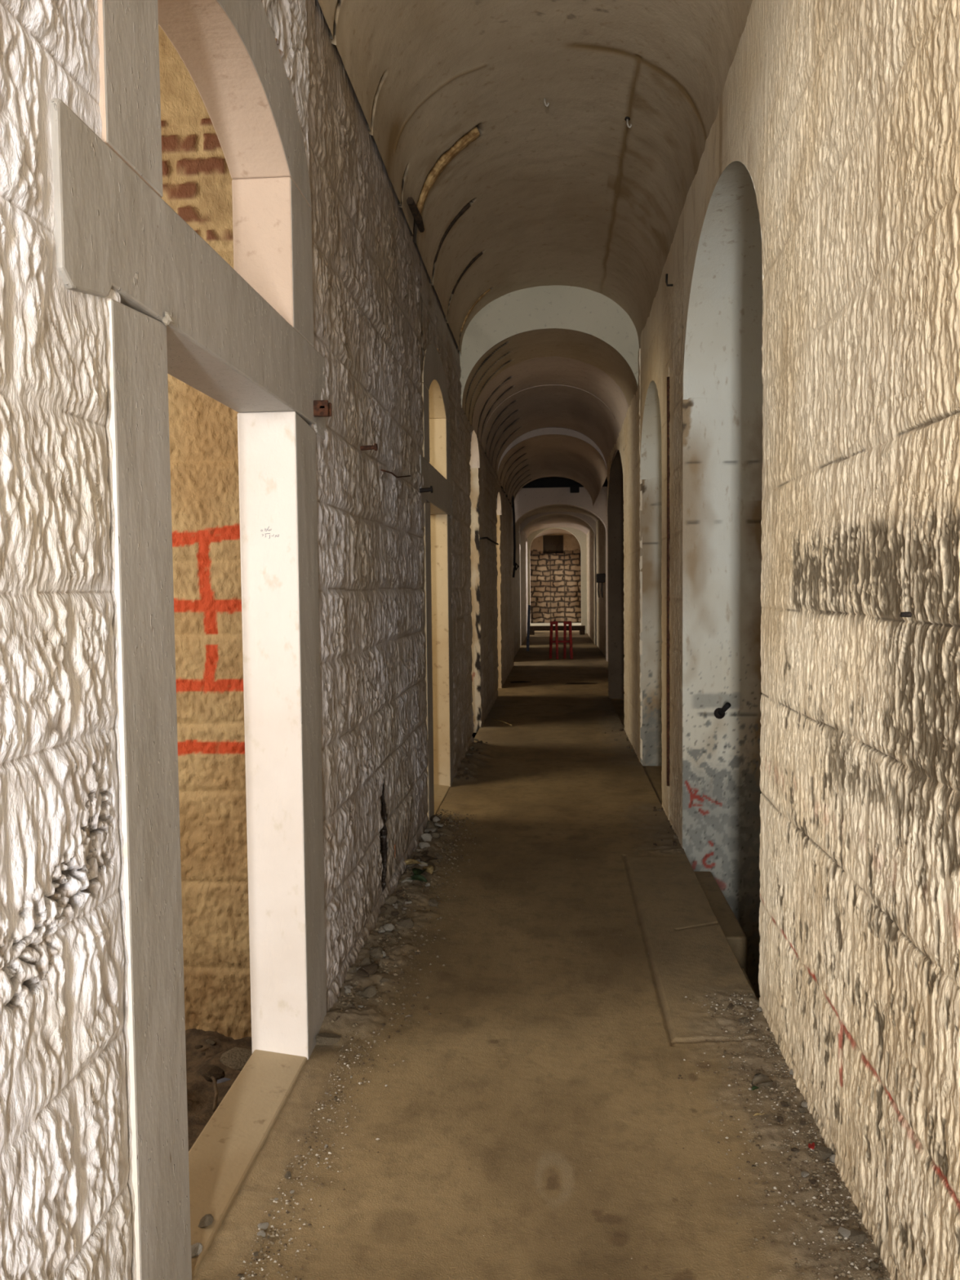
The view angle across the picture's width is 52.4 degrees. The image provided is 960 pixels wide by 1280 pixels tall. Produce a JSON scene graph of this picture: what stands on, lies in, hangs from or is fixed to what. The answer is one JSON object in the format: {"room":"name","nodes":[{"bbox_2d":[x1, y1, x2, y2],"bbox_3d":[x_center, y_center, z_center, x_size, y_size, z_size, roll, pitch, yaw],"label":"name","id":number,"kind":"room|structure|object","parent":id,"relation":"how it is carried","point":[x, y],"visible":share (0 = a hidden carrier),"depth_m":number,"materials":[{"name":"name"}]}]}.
{"room":"abandoned building corridor","nodes":[
{"label":"abandoned building corridor","id":0,"kind":"room"},
{"bbox_2d":[158,24,279,1039],"bbox_3d":[-2.137,-0.592,3.996,3.130,4.600,0.044,0,3,4],"label":"wall","id":1,"kind":"structure","parent":0,"point":[197,180],"depth_m":3.94,"materials":[{"name":"brick"}]},
{"bbox_2d":[185,1028,252,1151],"bbox_3d":[-2.362,1.766,1.935,2.970,0.091,4.500,0,3,4],"label":"floor","id":2,"kind":"structure","parent":0,"point":[200,1091],"depth_m":3.73,"materials":[{"name":"soil"}]},
{"bbox_2d":[194,1044,203,1048],"bbox_3d":[-1.121,1.620,3.889,0.035,0.020,0.024,-1,3,-4],"label":"stone","id":3,"kind":"object","parent":2,"relation":"on","point":[197,1046],"visible":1,"depth_m":3.88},
{"bbox_2d":[205,1039,215,1044],"bbox_3d":[-1.087,1.617,3.927,0.047,0.015,0.028,1,3,20],"label":"stone","id":4,"kind":"object","parent":2,"relation":"on","point":[209,1041],"visible":1,"depth_m":3.92,"materials":[{"name":"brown stone"}]},
{"bbox_2d":[199,1064,225,1082],"bbox_3d":[-0.961,1.559,3.504,0.088,0.056,0.083,-2,3,-19],"label":"stone","id":5,"kind":"object","parent":2,"relation":"on","point":[206,1071],"visible":0.91,"depth_m":3.48,"materials":[{"name":"stone"}]},
{"bbox_2d":[210,1075,217,1111],"bbox_3d":[-0.876,1.485,3.222,0.022,0.041,0.201,-2,3,-17],"label":"twig","id":6,"kind":"object","parent":2,"relation":"on","point":[214,1080],"visible":0.97,"depth_m":3.20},
{"bbox_2d":[217,1077,230,1083],"bbox_3d":[-0.881,1.514,3.355,0.050,0.006,0.030,-2,3,-24],"label":"scrap","id":7,"kind":"object","parent":2,"relation":"on","point":[224,1079],"visible":1,"depth_m":3.36,"materials":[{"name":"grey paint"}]},
{"bbox_2d":[219,1046,252,1071],"bbox_3d":[-0.872,1.537,3.562,0.161,0.068,0.126,0,3,12],"label":"stone","id":8,"kind":"object","parent":2,"relation":"on","point":[235,1058],"visible":0.66,"depth_m":3.54,"materials":[{"name":"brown stone"}]},
{"bbox_2d":[0,0,530,1279],"bbox_3d":[0.327,-1.278,17.835,0.418,3.950,40.500,0,3,4],"label":"wall","id":9,"kind":"structure","parent":0,"point":[68,1206],"depth_m":1.84,"materials":[{"name":"stone"}]},
{"bbox_2d":[49,0,326,1279],"bbox_3d":[-0.740,-0.119,2.702,0.200,3.519,1.960,0,3,4],"label":"door frame","id":10,"kind":"structure","parent":9,"relation":"in","point":[241,336],"depth_m":2.57,"materials":[{"name":"paint"}]},
{"bbox_2d":[162,311,174,325],"bbox_3d":[-0.678,-0.699,2.124,0.026,0.029,0.022,0,3,4],"label":"paper wad","id":11,"kind":"object","parent":10,"relation":"attached to","point":[167,319],"visible":1,"depth_m":2.12,"materials":[{"name":"white paper"}]},
{"bbox_2d":[191,1242,202,1257],"bbox_3d":[-0.688,1.465,2.340,0.045,0.025,0.034,-2,3,-26],"label":"stone","id":12,"kind":"object","parent":10,"relation":"on","point":[196,1248],"visible":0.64,"depth_m":2.34,"materials":[{"name":"white stone"}]},
{"bbox_2d":[198,1213,213,1227],"bbox_3d":[-0.688,1.454,2.446,0.039,0.024,0.038,0,3,10],"label":"stone","id":13,"kind":"object","parent":10,"relation":"on","point":[207,1220],"visible":1,"depth_m":2.44,"materials":[{"name":"grey stone"}]},
{"bbox_2d":[313,400,332,417],"bbox_3d":[-0.558,-0.818,3.474,0.052,0.056,0.083,0,3,4],"label":"clamp","id":14,"kind":"object","parent":10,"relation":"attached to","point":[322,408],"visible":1,"depth_m":3.43,"materials":[{"name":"metal"}]},
{"bbox_2d":[360,443,377,450],"bbox_3d":[-0.487,-0.844,4.279,0.075,0.032,0.034,0,3,4],"label":"pin","id":15,"kind":"object","parent":9,"relation":"attached to","point":[375,446],"visible":1,"depth_m":4.27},
{"bbox_2d":[380,469,410,477],"bbox_3d":[-0.431,-0.869,5.087,0.018,0.078,0.882,0,3,4],"label":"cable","id":16,"kind":"object","parent":9,"relation":"attached to","point":[391,473],"visible":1,"depth_m":4.97,"materials":[{"name":"metal"}]},
{"bbox_2d":[419,485,432,493],"bbox_3d":[-0.338,-0.944,6.133,0.084,0.045,0.048,0,3,4],"label":"pin","id":17,"kind":"object","parent":9,"relation":"attached to","point":[428,489],"visible":1,"depth_m":6.12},
{"bbox_2d":[419,343,453,821],"bbox_3d":[-0.391,-0.363,7.227,0.200,3.519,1.960,0,3,4],"label":"door frame","id":18,"kind":"structure","parent":9,"relation":"in","point":[434,464],"depth_m":7.72,"materials":[{"name":"paint"}]},
{"bbox_2d":[479,537,498,545],"bbox_3d":[0.133,-1.220,12.123,0.034,0.100,3.251,0,3,4],"label":"cable","id":19,"kind":"object","parent":9,"relation":"attached to","point":[480,538],"visible":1,"depth_m":11.71,"materials":[{"name":"black rubber"}]},
{"bbox_2d":[511,495,519,577],"bbox_3d":[0.692,-2.104,19.168,0.154,1.756,0.144,0,3,4],"label":"cable","id":20,"kind":"object","parent":9,"relation":"attached to","point":[513,499],"visible":0.93,"depth_m":19.21,"materials":[{"name":"black rubber"}]},
{"bbox_2d":[317,0,752,540],"bbox_3d":[1.450,-3.184,17.695,2.212,1.351,40.600,0,3,4],"label":"ceiling","id":21,"kind":"structure","parent":0,"point":[575,211],"depth_m":6.06,"materials":[{"name":"paint"}]},
{"bbox_2d":[406,197,424,232],"bbox_3d":[-0.371,-2.509,5.781,0.056,0.061,0.527,0,3,4],"label":"timber lath","id":22,"kind":"object","parent":21,"relation":"attached to","point":[415,213],"visible":1,"depth_m":5.68,"materials":[{"name":"wood"}]},
{"bbox_2d":[416,126,479,214],"bbox_3d":[-0.202,-2.787,5.824,0.473,0.412,0.096,1,4,31],"label":"timber lath","id":23,"kind":"object","parent":21,"relation":"attached to","point":[473,135],"visible":0.92,"depth_m":5.80,"materials":[{"name":"wood"}]},
{"bbox_2d":[434,203,471,261],"bbox_3d":[-0.194,-2.801,6.713,0.308,0.335,0.041,1,4,31],"label":"timber lath","id":24,"kind":"object","parent":21,"relation":"attached to","point":[468,206],"visible":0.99,"depth_m":6.70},
{"bbox_2d":[451,252,482,294],"bbox_3d":[-0.103,-2.884,7.684,0.294,0.281,0.032,1,4,31],"label":"timber lath","id":25,"kind":"object","parent":21,"relation":"attached to","point":[479,255],"visible":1,"depth_m":7.68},
{"bbox_2d":[460,288,490,332],"bbox_3d":[-0.043,-2.906,8.607,0.320,0.341,0.040,1,4,31],"label":"timber lath","id":26,"kind":"object","parent":21,"relation":"attached to","point":[489,290],"visible":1,"depth_m":8.61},
{"bbox_2d":[543,98,549,106],"bbox_3d":[0.365,-2.997,5.434,0.041,0.061,0.032,0,3,4],"label":"ceiling hook","id":27,"kind":"object","parent":21,"relation":"attached to","point":[544,100],"visible":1,"depth_m":5.43,"materials":[{"name":"black metal"}]},
{"bbox_2d":[624,116,631,128],"bbox_3d":[0.838,-2.920,5.514,0.041,0.061,0.032,0,3,4],"label":"ceiling hook","id":28,"kind":"object","parent":21,"relation":"attached to","point":[627,119],"visible":1,"depth_m":5.51,"materials":[{"name":"black metal"}]},
{"bbox_2d":[192,630,890,1279],"bbox_3d":[1.792,1.081,17.899,3.200,1.003,40.600,0,3,4],"label":"floor","id":29,"kind":"structure","parent":0,"point":[618,1003],"depth_m":3.19,"materials":[{"name":"concrete"}]},
{"bbox_2d":[257,1230,264,1235],"bbox_3d":[-0.542,1.465,2.414,0.019,0.010,0.016,-2,3,-20],"label":"stone","id":30,"kind":"object","parent":29,"relation":"on","point":[260,1233],"visible":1,"depth_m":2.41,"materials":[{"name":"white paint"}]},
{"bbox_2d":[257,1222,269,1229],"bbox_3d":[-0.542,1.463,2.441,0.025,0.011,0.024,0,3,11],"label":"stone","id":31,"kind":"object","parent":29,"relation":"on","point":[264,1225],"visible":1,"depth_m":2.44,"materials":[{"name":"white stone"}]},
{"bbox_2d":[284,1170,291,1178],"bbox_3d":[-0.522,1.452,2.651,0.017,0.020,0.017,-2,3,-19],"label":"stone","id":32,"kind":"object","parent":29,"relation":"on","point":[287,1174],"visible":1,"depth_m":2.65,"materials":[{"name":"grey stone"}]},
{"bbox_2d":[236,1029,405,1279],"bbox_3d":[-0.401,1.443,2.820,0.259,0.030,1.404,0,3,4],"label":"gravel","id":33,"kind":"object","parent":29,"relation":"on","point":[388,1037],"visible":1,"depth_m":2.72,"materials":[{"name":"gravel"}]},
{"bbox_2d":[315,1032,341,1044],"bbox_3d":[-0.535,1.396,3.425,0.088,0.040,0.056,-2,3,-20],"label":"stone","id":34,"kind":"object","parent":29,"relation":"on","point":[324,1038],"visible":1,"depth_m":3.40,"materials":[{"name":"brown stone"}]},
{"bbox_2d":[344,987,351,993],"bbox_3d":[-0.513,1.363,3.792,0.026,0.021,0.031,0,3,9],"label":"stone","id":35,"kind":"object","parent":29,"relation":"on","point":[347,990],"visible":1,"depth_m":3.79,"materials":[{"name":"white stone"}]},
{"bbox_2d":[347,965,357,973],"bbox_3d":[-0.518,1.350,3.991,0.032,0.039,0.051,1,3,23],"label":"stone","id":36,"kind":"object","parent":29,"relation":"on","point":[353,969],"visible":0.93,"depth_m":3.97,"materials":[{"name":"grey stone"}]},
{"bbox_2d":[356,966,368,977],"bbox_3d":[-0.473,1.347,3.962,0.051,0.031,0.071,-1,3,-2],"label":"stone","id":37,"kind":"object","parent":29,"relation":"on","point":[361,971],"visible":1,"depth_m":3.94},
{"bbox_2d":[360,956,371,966],"bbox_3d":[-0.473,1.344,4.057,0.051,0.050,0.038,-1,3,-9],"label":"stone","id":38,"kind":"object","parent":29,"relation":"on","point":[366,961],"visible":0.61,"depth_m":4.04,"materials":[{"name":"grey stone"}]},
{"bbox_2d":[359,985,376,996],"bbox_3d":[-0.435,1.365,3.800,0.059,0.040,0.062,1,4,33],"label":"stone","id":39,"kind":"object","parent":29,"relation":"on","point":[370,991],"visible":1,"depth_m":3.79,"materials":[{"name":"grey stone"}]},
{"bbox_2d":[362,963,377,974],"bbox_3d":[-0.445,1.349,3.996,0.064,0.046,0.060,-2,3,-25],"label":"stone","id":40,"kind":"object","parent":29,"relation":"on","point":[371,969],"visible":0.88,"depth_m":3.98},
{"bbox_2d":[368,946,383,958],"bbox_3d":[-0.446,1.340,4.186,0.064,0.043,0.058,-1,3,-3],"label":"stone","id":41,"kind":"object","parent":29,"relation":"on","point":[376,953],"visible":1,"depth_m":4.17,"materials":[{"name":"grey stone"}]},
{"bbox_2d":[377,928,385,933],"bbox_3d":[-0.449,1.327,4.454,0.040,0.026,0.035,-3,4,-40],"label":"stone","id":42,"kind":"object","parent":29,"relation":"on","point":[381,930],"visible":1,"depth_m":4.44,"materials":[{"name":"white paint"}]},
{"bbox_2d":[379,905,386,913],"bbox_3d":[-0.483,1.308,4.738,0.050,0.036,0.052,-3,4,-43],"label":"stone","id":43,"kind":"object","parent":29,"relation":"on","point":[383,908],"visible":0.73,"depth_m":4.72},
{"bbox_2d":[382,923,395,931],"bbox_3d":[-0.420,1.324,4.503,0.056,0.034,0.070,1,3,22],"label":"stone","id":44,"kind":"object","parent":29,"relation":"on","point":[389,926],"visible":0.93,"depth_m":4.48,"materials":[{"name":"white stone"}]},
{"bbox_2d":[384,931,393,936],"bbox_3d":[-0.416,1.334,4.437,0.044,0.016,0.029,1,4,33],"label":"stone","id":45,"kind":"object","parent":29,"relation":"on","point":[389,933],"visible":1,"depth_m":4.43,"materials":[{"name":"grey stone"}]},
{"bbox_2d":[384,895,397,904],"bbox_3d":[-0.452,1.296,4.846,0.085,0.045,0.047,-1,3,-8],"label":"stone","id":46,"kind":"object","parent":29,"relation":"on","point":[391,900],"visible":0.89,"depth_m":4.84,"materials":[{"name":"grey stone"}]},
{"bbox_2d":[391,911,399,915],"bbox_3d":[-0.411,1.312,4.687,0.047,0.027,0.040,2,4,36],"label":"stone","id":47,"kind":"object","parent":29,"relation":"on","point":[393,913],"visible":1,"depth_m":4.67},
{"bbox_2d":[396,897,406,904],"bbox_3d":[-0.391,1.303,4.879,0.060,0.026,0.052,-3,4,-42],"label":"stone","id":48,"kind":"object","parent":29,"relation":"on","point":[402,900],"visible":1,"depth_m":4.86,"materials":[{"name":"grey stone"}]},
{"bbox_2d":[396,918,413,928],"bbox_3d":[-0.352,1.332,4.589,0.066,0.039,0.080,1,3,20],"label":"stone","id":49,"kind":"object","parent":29,"relation":"on","point":[406,922],"visible":1,"depth_m":4.57,"materials":[{"name":"grey stone"}]},
{"bbox_2d":[404,876,413,882],"bbox_3d":[-0.386,1.280,5.205,0.059,0.035,0.042,-1,3,1],"label":"stone","id":50,"kind":"object","parent":29,"relation":"on","point":[407,877],"visible":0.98,"depth_m":5.19,"materials":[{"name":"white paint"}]},
{"bbox_2d":[328,808,496,1032],"bbox_3d":[-0.169,1.304,5.205,0.525,0.050,3.414,0,3,4],"label":"gravel","id":51,"kind":"object","parent":29,"relation":"on","point":[411,956],"visible":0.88,"depth_m":4.48,"materials":[{"name":"gravel"}]},
{"bbox_2d":[400,874,426,882],"bbox_3d":[-0.355,1.269,5.188,0.156,0.029,0.080,0,3,18],"label":"leaf","id":52,"kind":"object","parent":29,"relation":"on","point":[417,877],"visible":1,"depth_m":5.19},
{"bbox_2d":[404,858,427,865],"bbox_3d":[-0.366,1.243,5.450,0.156,0.029,0.080,-2,3,-18],"label":"leaf","id":53,"kind":"object","parent":29,"relation":"on","point":[408,861],"visible":0.92,"depth_m":5.46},
{"bbox_2d":[411,855,421,861],"bbox_3d":[-0.369,1.262,5.600,0.060,0.044,0.056,-1,3,-8],"label":"stone","id":54,"kind":"object","parent":29,"relation":"on","point":[415,857],"visible":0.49,"depth_m":5.59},
{"bbox_2d":[417,861,427,866],"bbox_3d":[-0.321,1.273,5.523,0.047,0.039,0.050,2,4,44],"label":"stone","id":55,"kind":"object","parent":29,"relation":"on","point":[422,864],"visible":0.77,"depth_m":5.52,"materials":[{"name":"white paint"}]},
{"bbox_2d":[421,855,439,862],"bbox_3d":[-0.276,1.251,5.582,0.080,0.029,0.156,2,4,43],"label":"leaf","id":56,"kind":"object","parent":55,"relation":"on","point":[426,858],"visible":1,"depth_m":5.58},
{"bbox_2d":[419,841,430,848],"bbox_3d":[-0.331,1.240,5.896,0.066,0.037,0.062,-1,3,-16],"label":"stone","id":57,"kind":"object","parent":29,"relation":"on","point":[422,844],"visible":1,"depth_m":5.89,"materials":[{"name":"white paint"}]},
{"bbox_2d":[422,871,429,875],"bbox_3d":[-0.300,1.286,5.395,0.044,0.040,0.052,0,3,9],"label":"stone","id":58,"kind":"object","parent":29,"relation":"on","point":[424,873],"visible":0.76,"depth_m":5.37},
{"bbox_2d":[418,865,433,874],"bbox_3d":[-0.306,1.263,5.396,0.080,0.029,0.156,-2,4,-32],"label":"leaf","id":59,"kind":"object","parent":29,"relation":"on","point":[429,869],"visible":0.96,"depth_m":5.38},
{"bbox_2d":[412,867,426,875],"bbox_3d":[-0.324,1.260,5.338,0.080,0.029,0.156,0,3,14],"label":"leaf","id":60,"kind":"object","parent":59,"relation":"on","point":[415,871],"visible":0.88,"depth_m":5.32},
{"bbox_2d":[421,832,431,841],"bbox_3d":[-0.332,1.232,6.041,0.066,0.075,0.070,-3,4,-39],"label":"stone","id":61,"kind":"object","parent":29,"relation":"on","point":[425,837],"visible":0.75,"depth_m":6.02,"materials":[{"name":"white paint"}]},
{"bbox_2d":[424,828,435,832],"bbox_3d":[-0.319,1.223,6.267,0.078,0.025,0.058,-1,3,-5],"label":"stone","id":62,"kind":"object","parent":29,"relation":"on","point":[426,830],"visible":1,"depth_m":6.25,"materials":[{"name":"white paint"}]},
{"bbox_2d":[426,820,435,828],"bbox_3d":[-0.320,1.216,6.324,0.064,0.078,0.078,-1,3,-15],"label":"stone","id":63,"kind":"object","parent":29,"relation":"on","point":[429,824],"visible":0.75,"depth_m":6.31,"materials":[{"name":"grey stone"}]},
{"bbox_2d":[427,898,437,906],"bbox_3d":[-0.235,1.328,4.928,0.046,0.030,0.042,-3,4,-38],"label":"stone","id":64,"kind":"object","parent":29,"relation":"on","point":[433,902],"visible":1,"depth_m":4.92,"materials":[{"name":"grey stone"}]},
{"bbox_2d":[429,832,439,837],"bbox_3d":[-0.288,1.232,6.166,0.065,0.039,0.047,1,3,23],"label":"stone","id":65,"kind":"object","parent":29,"relation":"on","point":[433,834],"visible":0.87,"depth_m":6.15,"materials":[{"name":"grey stone"}]},
{"bbox_2d":[430,814,439,821],"bbox_3d":[-0.309,1.205,6.583,0.069,0.051,0.062,-3,4,-42],"label":"stone","id":66,"kind":"object","parent":29,"relation":"on","point":[433,815],"visible":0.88,"depth_m":6.57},
{"bbox_2d":[432,816,439,822],"bbox_3d":[-0.294,1.209,6.553,0.052,0.052,0.060,-1,3,-11],"label":"stone","id":67,"kind":"object","parent":66,"relation":"on","point":[435,819],"visible":0.91,"depth_m":6.53,"materials":[{"name":"grey stone"}]},
{"bbox_2d":[434,822,444,826],"bbox_3d":[-0.271,1.218,6.437,0.061,0.026,0.054,0,3,16],"label":"stone","id":68,"kind":"object","parent":29,"relation":"on","point":[439,824],"visible":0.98,"depth_m":6.42,"materials":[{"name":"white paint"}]},
{"bbox_2d":[492,718,511,725],"bbox_3d":[0.264,0.971,11.597,0.041,0.017,0.624,-2,3,-21],"label":"twig","id":69,"kind":"object","parent":29,"relation":"on","point":[492,718],"visible":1,"depth_m":11.58,"materials":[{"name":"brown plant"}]},
{"bbox_2d":[526,604,530,651],"bbox_3d":[1.230,-0.303,24.748,0.065,1.164,0.362,0,3,12],"label":"post","id":70,"kind":"object","parent":29,"relation":"on","point":[529,606],"visible":1,"depth_m":24.71,"materials":[{"name":"metal"}]},
{"bbox_2d":[529,631,534,635],"bbox_3d":[1.752,-0.244,33.048,0.180,0.140,0.140,0,3,4],"label":"block","id":71,"kind":"object","parent":29,"relation":"on","point":[531,633],"visible":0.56,"depth_m":32.98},
{"bbox_2d":[529,625,585,631],"bbox_3d":[2.598,-0.399,32.974,1.900,0.160,0.100,0,3,4],"label":"rail","id":72,"kind":"object","parent":71,"relation":"on","point":[574,627],"visible":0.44,"depth_m":32.94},
{"bbox_2d":[530,622,581,626],"bbox_3d":[2.914,-0.524,37.337,2.060,0.220,1.050,0,3,4],"label":"step","id":73,"kind":"structure","parent":29,"relation":"on","point":[531,624],"depth_m":36.86,"materials":[{"name":"paint"}]},
{"bbox_2d":[504,426,608,661],"bbox_3d":[1.664,-2.077,21.028,2.900,5.120,0.350,0,3,4],"label":"portal","id":74,"kind":"object","parent":29,"relation":"on","point":[542,492],"visible":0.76,"depth_m":20.83,"materials":[{"name":"grey paint"}]},
{"bbox_2d":[569,484,579,493],"bbox_3d":[2.009,-3.206,20.715,0.190,0.160,0.100,0,3,4],"label":"block","id":75,"kind":"object","parent":74,"relation":"attached to","point":[573,488],"visible":1,"depth_m":20.67,"materials":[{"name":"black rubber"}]},
{"bbox_2d":[519,511,596,644],"bbox_3d":[2.128,-1.951,27.026,2.700,4.220,0.350,0,3,4],"label":"portal","id":76,"kind":"object","parent":29,"relation":"on","point":[590,522],"visible":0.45,"depth_m":26.80,"materials":[{"name":"grey paint"}]},
{"bbox_2d":[549,621,573,658],"bbox_3d":[1.810,0.002,21.857,0.534,0.843,0.303,0,3,4],"label":"trestle","id":77,"kind":"object","parent":29,"relation":"on","point":[564,641],"visible":1,"depth_m":21.81,"materials":[{"name":"red paint"}]},
{"bbox_2d":[527,527,595,633],"bbox_3d":[2.664,-2.377,33.992,2.900,4.320,0.350,0,3,4],"label":"portal","id":78,"kind":"object","parent":29,"relation":"on","point":[581,537],"visible":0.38,"depth_m":33.78,"materials":[{"name":"paint"}]},
{"bbox_2d":[404,831,745,1275],"bbox_3d":[0.342,1.371,4.253,0.915,0.004,4.571,0,3,4],"label":"gravel","id":79,"kind":"object","parent":29,"relation":"on","point":[542,832],"visible":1,"depth_m":2.68,"materials":[{"name":"gravel"}]},
{"bbox_2d":[565,682,592,684],"bbox_3d":[1.679,0.718,16.195,0.550,0.006,0.220,0,3,2],"label":"board","id":80,"kind":"object","parent":29,"relation":"on","point":[567,682],"visible":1,"depth_m":16.26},
{"bbox_2d":[579,630,585,634],"bbox_3d":[3.446,-0.255,32.917,0.180,0.140,0.140,0,3,4],"label":"block","id":81,"kind":"object","parent":29,"relation":"on","point":[581,632],"visible":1,"depth_m":32.85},
{"bbox_2d":[693,871,746,973],"bbox_3d":[1.276,1.835,5.364,0.165,0.820,1.120,0,3,4],"label":"ledge","id":82,"kind":"object","parent":29,"relation":"on","point":[735,936],"visible":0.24,"depth_m":5.07,"materials":[{"name":"concrete"}]},
{"bbox_2d":[737,1017,747,1023],"bbox_3d":[0.960,1.384,3.553,0.034,0.019,0.031,-1,3,-16],"label":"stone","id":83,"kind":"object","parent":29,"relation":"on","point":[744,1020],"visible":1,"depth_m":3.55,"materials":[{"name":"grey stone"}]},
{"bbox_2d":[741,968,759,1000],"bbox_3d":[1.133,1.904,4.093,0.075,0.820,0.680,0,3,4],"label":"ledge","id":84,"kind":"object","parent":29,"relation":"on","point":[743,969],"visible":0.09,"depth_m":4.24,"materials":[{"name":"concrete"}]},
{"bbox_2d":[751,1072,777,1084],"bbox_3d":[0.907,1.402,3.116,0.060,0.021,0.085,2,4,39],"label":"leaf","id":85,"kind":"object","parent":29,"relation":"on","point":[758,1077],"visible":1,"depth_m":3.12,"materials":[{"name":"brown plant"}]},
{"bbox_2d":[657,991,889,1279],"bbox_3d":[0.755,1.431,2.882,0.486,0.022,1.907,0,3,4],"label":"gravel","id":86,"kind":"object","parent":29,"relation":"on","point":[793,1111],"visible":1,"depth_m":2.67,"materials":[{"name":"gravel"}]},
{"bbox_2d":[777,1115,783,1122],"bbox_3d":[0.889,1.423,2.898,0.021,0.018,0.020,-2,3,-20],"label":"stone","id":87,"kind":"object","parent":86,"relation":"on","point":[780,1118],"visible":1,"depth_m":2.89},
{"bbox_2d":[808,1142,814,1149],"bbox_3d":[0.936,1.427,2.755,0.018,0.006,0.035,1,3,26],"label":"scrap","id":88,"kind":"object","parent":86,"relation":"on","point":[811,1145],"visible":1,"depth_m":2.75,"materials":[{"name":"red paint"}]},
{"bbox_2d":[780,1101,787,1106],"bbox_3d":[0.928,1.417,2.981,0.019,0.013,0.024,-1,3,-11],"label":"stone","id":89,"kind":"object","parent":29,"relation":"on","point":[783,1103],"visible":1,"depth_m":2.98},
{"bbox_2d":[797,1106,805,1112],"bbox_3d":[0.971,1.417,2.948,0.023,0.014,0.023,-3,4,-40],"label":"stone","id":90,"kind":"object","parent":29,"relation":"on","point":[802,1109],"visible":1,"depth_m":2.94,"materials":[{"name":"grey stone"}]},
{"bbox_2d":[800,1101,807,1106],"bbox_3d":[0.991,1.417,2.977,0.022,0.013,0.023,1,3,23],"label":"stone","id":91,"kind":"object","parent":29,"relation":"on","point":[804,1104],"visible":1,"depth_m":2.97,"materials":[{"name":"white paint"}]},
{"bbox_2d":[800,1170,808,1177],"bbox_3d":[0.872,1.436,2.625,0.022,0.012,0.023,2,4,36],"label":"stone","id":92,"kind":"object","parent":29,"relation":"on","point":[804,1174],"visible":1,"depth_m":2.62,"materials":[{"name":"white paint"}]},
{"bbox_2d":[808,1178,816,1183],"bbox_3d":[0.885,1.440,2.598,0.018,0.009,0.016,0,3,18],"label":"stone","id":93,"kind":"object","parent":29,"relation":"on","point":[812,1180],"visible":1,"depth_m":2.59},
{"bbox_2d":[816,1145,833,1159],"bbox_3d":[0.959,1.426,2.713,0.044,0.020,0.039,0,3,12],"label":"stone","id":94,"kind":"object","parent":29,"relation":"on","point":[825,1152],"visible":1,"depth_m":2.71,"materials":[{"name":"grey stone"}]},
{"bbox_2d":[830,1153,835,1163],"bbox_3d":[0.981,1.429,2.692,0.030,0.021,0.027,0,3,16],"label":"stone","id":95,"kind":"object","parent":29,"relation":"on","point":[832,1156],"visible":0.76,"depth_m":2.69,"materials":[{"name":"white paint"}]},
{"bbox_2d":[838,1226,850,1237],"bbox_3d":[0.892,1.445,2.384,0.029,0.012,0.036,-2,3,-20],"label":"stone","id":96,"kind":"object","parent":29,"relation":"on","point":[846,1233],"visible":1,"depth_m":2.38,"materials":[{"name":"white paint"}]},
{"bbox_2d":[848,1228,866,1244],"bbox_3d":[0.915,1.444,2.368,0.038,0.024,0.034,1,3,26],"label":"stone","id":97,"kind":"object","parent":29,"relation":"on","point":[859,1236],"visible":1,"depth_m":2.36,"materials":[{"name":"grey stone"}]},
{"bbox_2d":[870,1261,879,1268],"bbox_3d":[0.915,1.454,2.273,0.019,0.008,0.019,-2,3,-22],"label":"stone","id":98,"kind":"object","parent":29,"relation":"on","point":[873,1264],"visible":1,"depth_m":2.27,"materials":[{"name":"grey stone"}]},
{"bbox_2d":[529,533,581,622],"bbox_3d":[2.943,-2.489,37.932,2.250,4.120,0.350,0,3,4],"label":"wall","id":99,"kind":"structure","parent":0,"point":[555,559],"depth_m":37.80,"materials":[{"name":"stone"}]},
{"bbox_2d":[440,53,765,845],"bbox_3d":[0.785,-1.369,18.046,8.000,6.400,41.400,0,3,4],"label":"wall","id":100,"kind":"structure","parent":0,"point":[473,735],"depth_m":17.57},
{"bbox_2d":[586,0,959,1279],"bbox_3d":[2.740,-0.868,17.671,1.250,4.900,40.500,0,3,4],"label":"wall","id":101,"kind":"structure","parent":0,"point":[806,334],"depth_m":2.69,"materials":[{"name":"beige stone"}]},
{"bbox_2d":[596,573,605,597],"bbox_3d":[2.665,-1.197,21.526,0.190,0.531,0.200,0,3,4],"label":"box","id":102,"kind":"object","parent":101,"relation":"attached to","point":[601,578],"visible":1,"depth_m":21.42,"materials":[{"name":"black metal"}]},
{"bbox_2d":[666,377,670,786],"bbox_3d":[1.260,-0.375,6.532,0.020,2.730,0.040,0,3,4],"label":"conduit","id":103,"kind":"object","parent":101,"relation":"attached to","point":[668,378],"visible":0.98,"depth_m":6.52,"materials":[{"name":"metal"}]},
{"bbox_2d":[665,273,673,286],"bbox_3d":[1.190,-2.262,6.140,0.047,0.077,0.014,0,3,4],"label":"iron hook","id":104,"kind":"object","parent":101,"relation":"attached to","point":[666,275],"visible":1,"depth_m":6.14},
{"bbox_2d":[714,702,731,719],"bbox_3d":[1.451,0.419,5.806,0.065,0.111,0.149,-2,3,-22],"label":"peg","id":105,"kind":"object","parent":101,"relation":"attached to","point":[719,713],"visible":1,"depth_m":5.82,"materials":[{"name":"black metal"}]},
{"bbox_2d":[900,612,911,617],"bbox_3d":[0.917,-0.054,2.099,0.024,0.011,0.012,0,3,4],"label":"nail","id":106,"kind":"object","parent":101,"relation":"attached to","point":[902,614],"visible":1,"depth_m":2.09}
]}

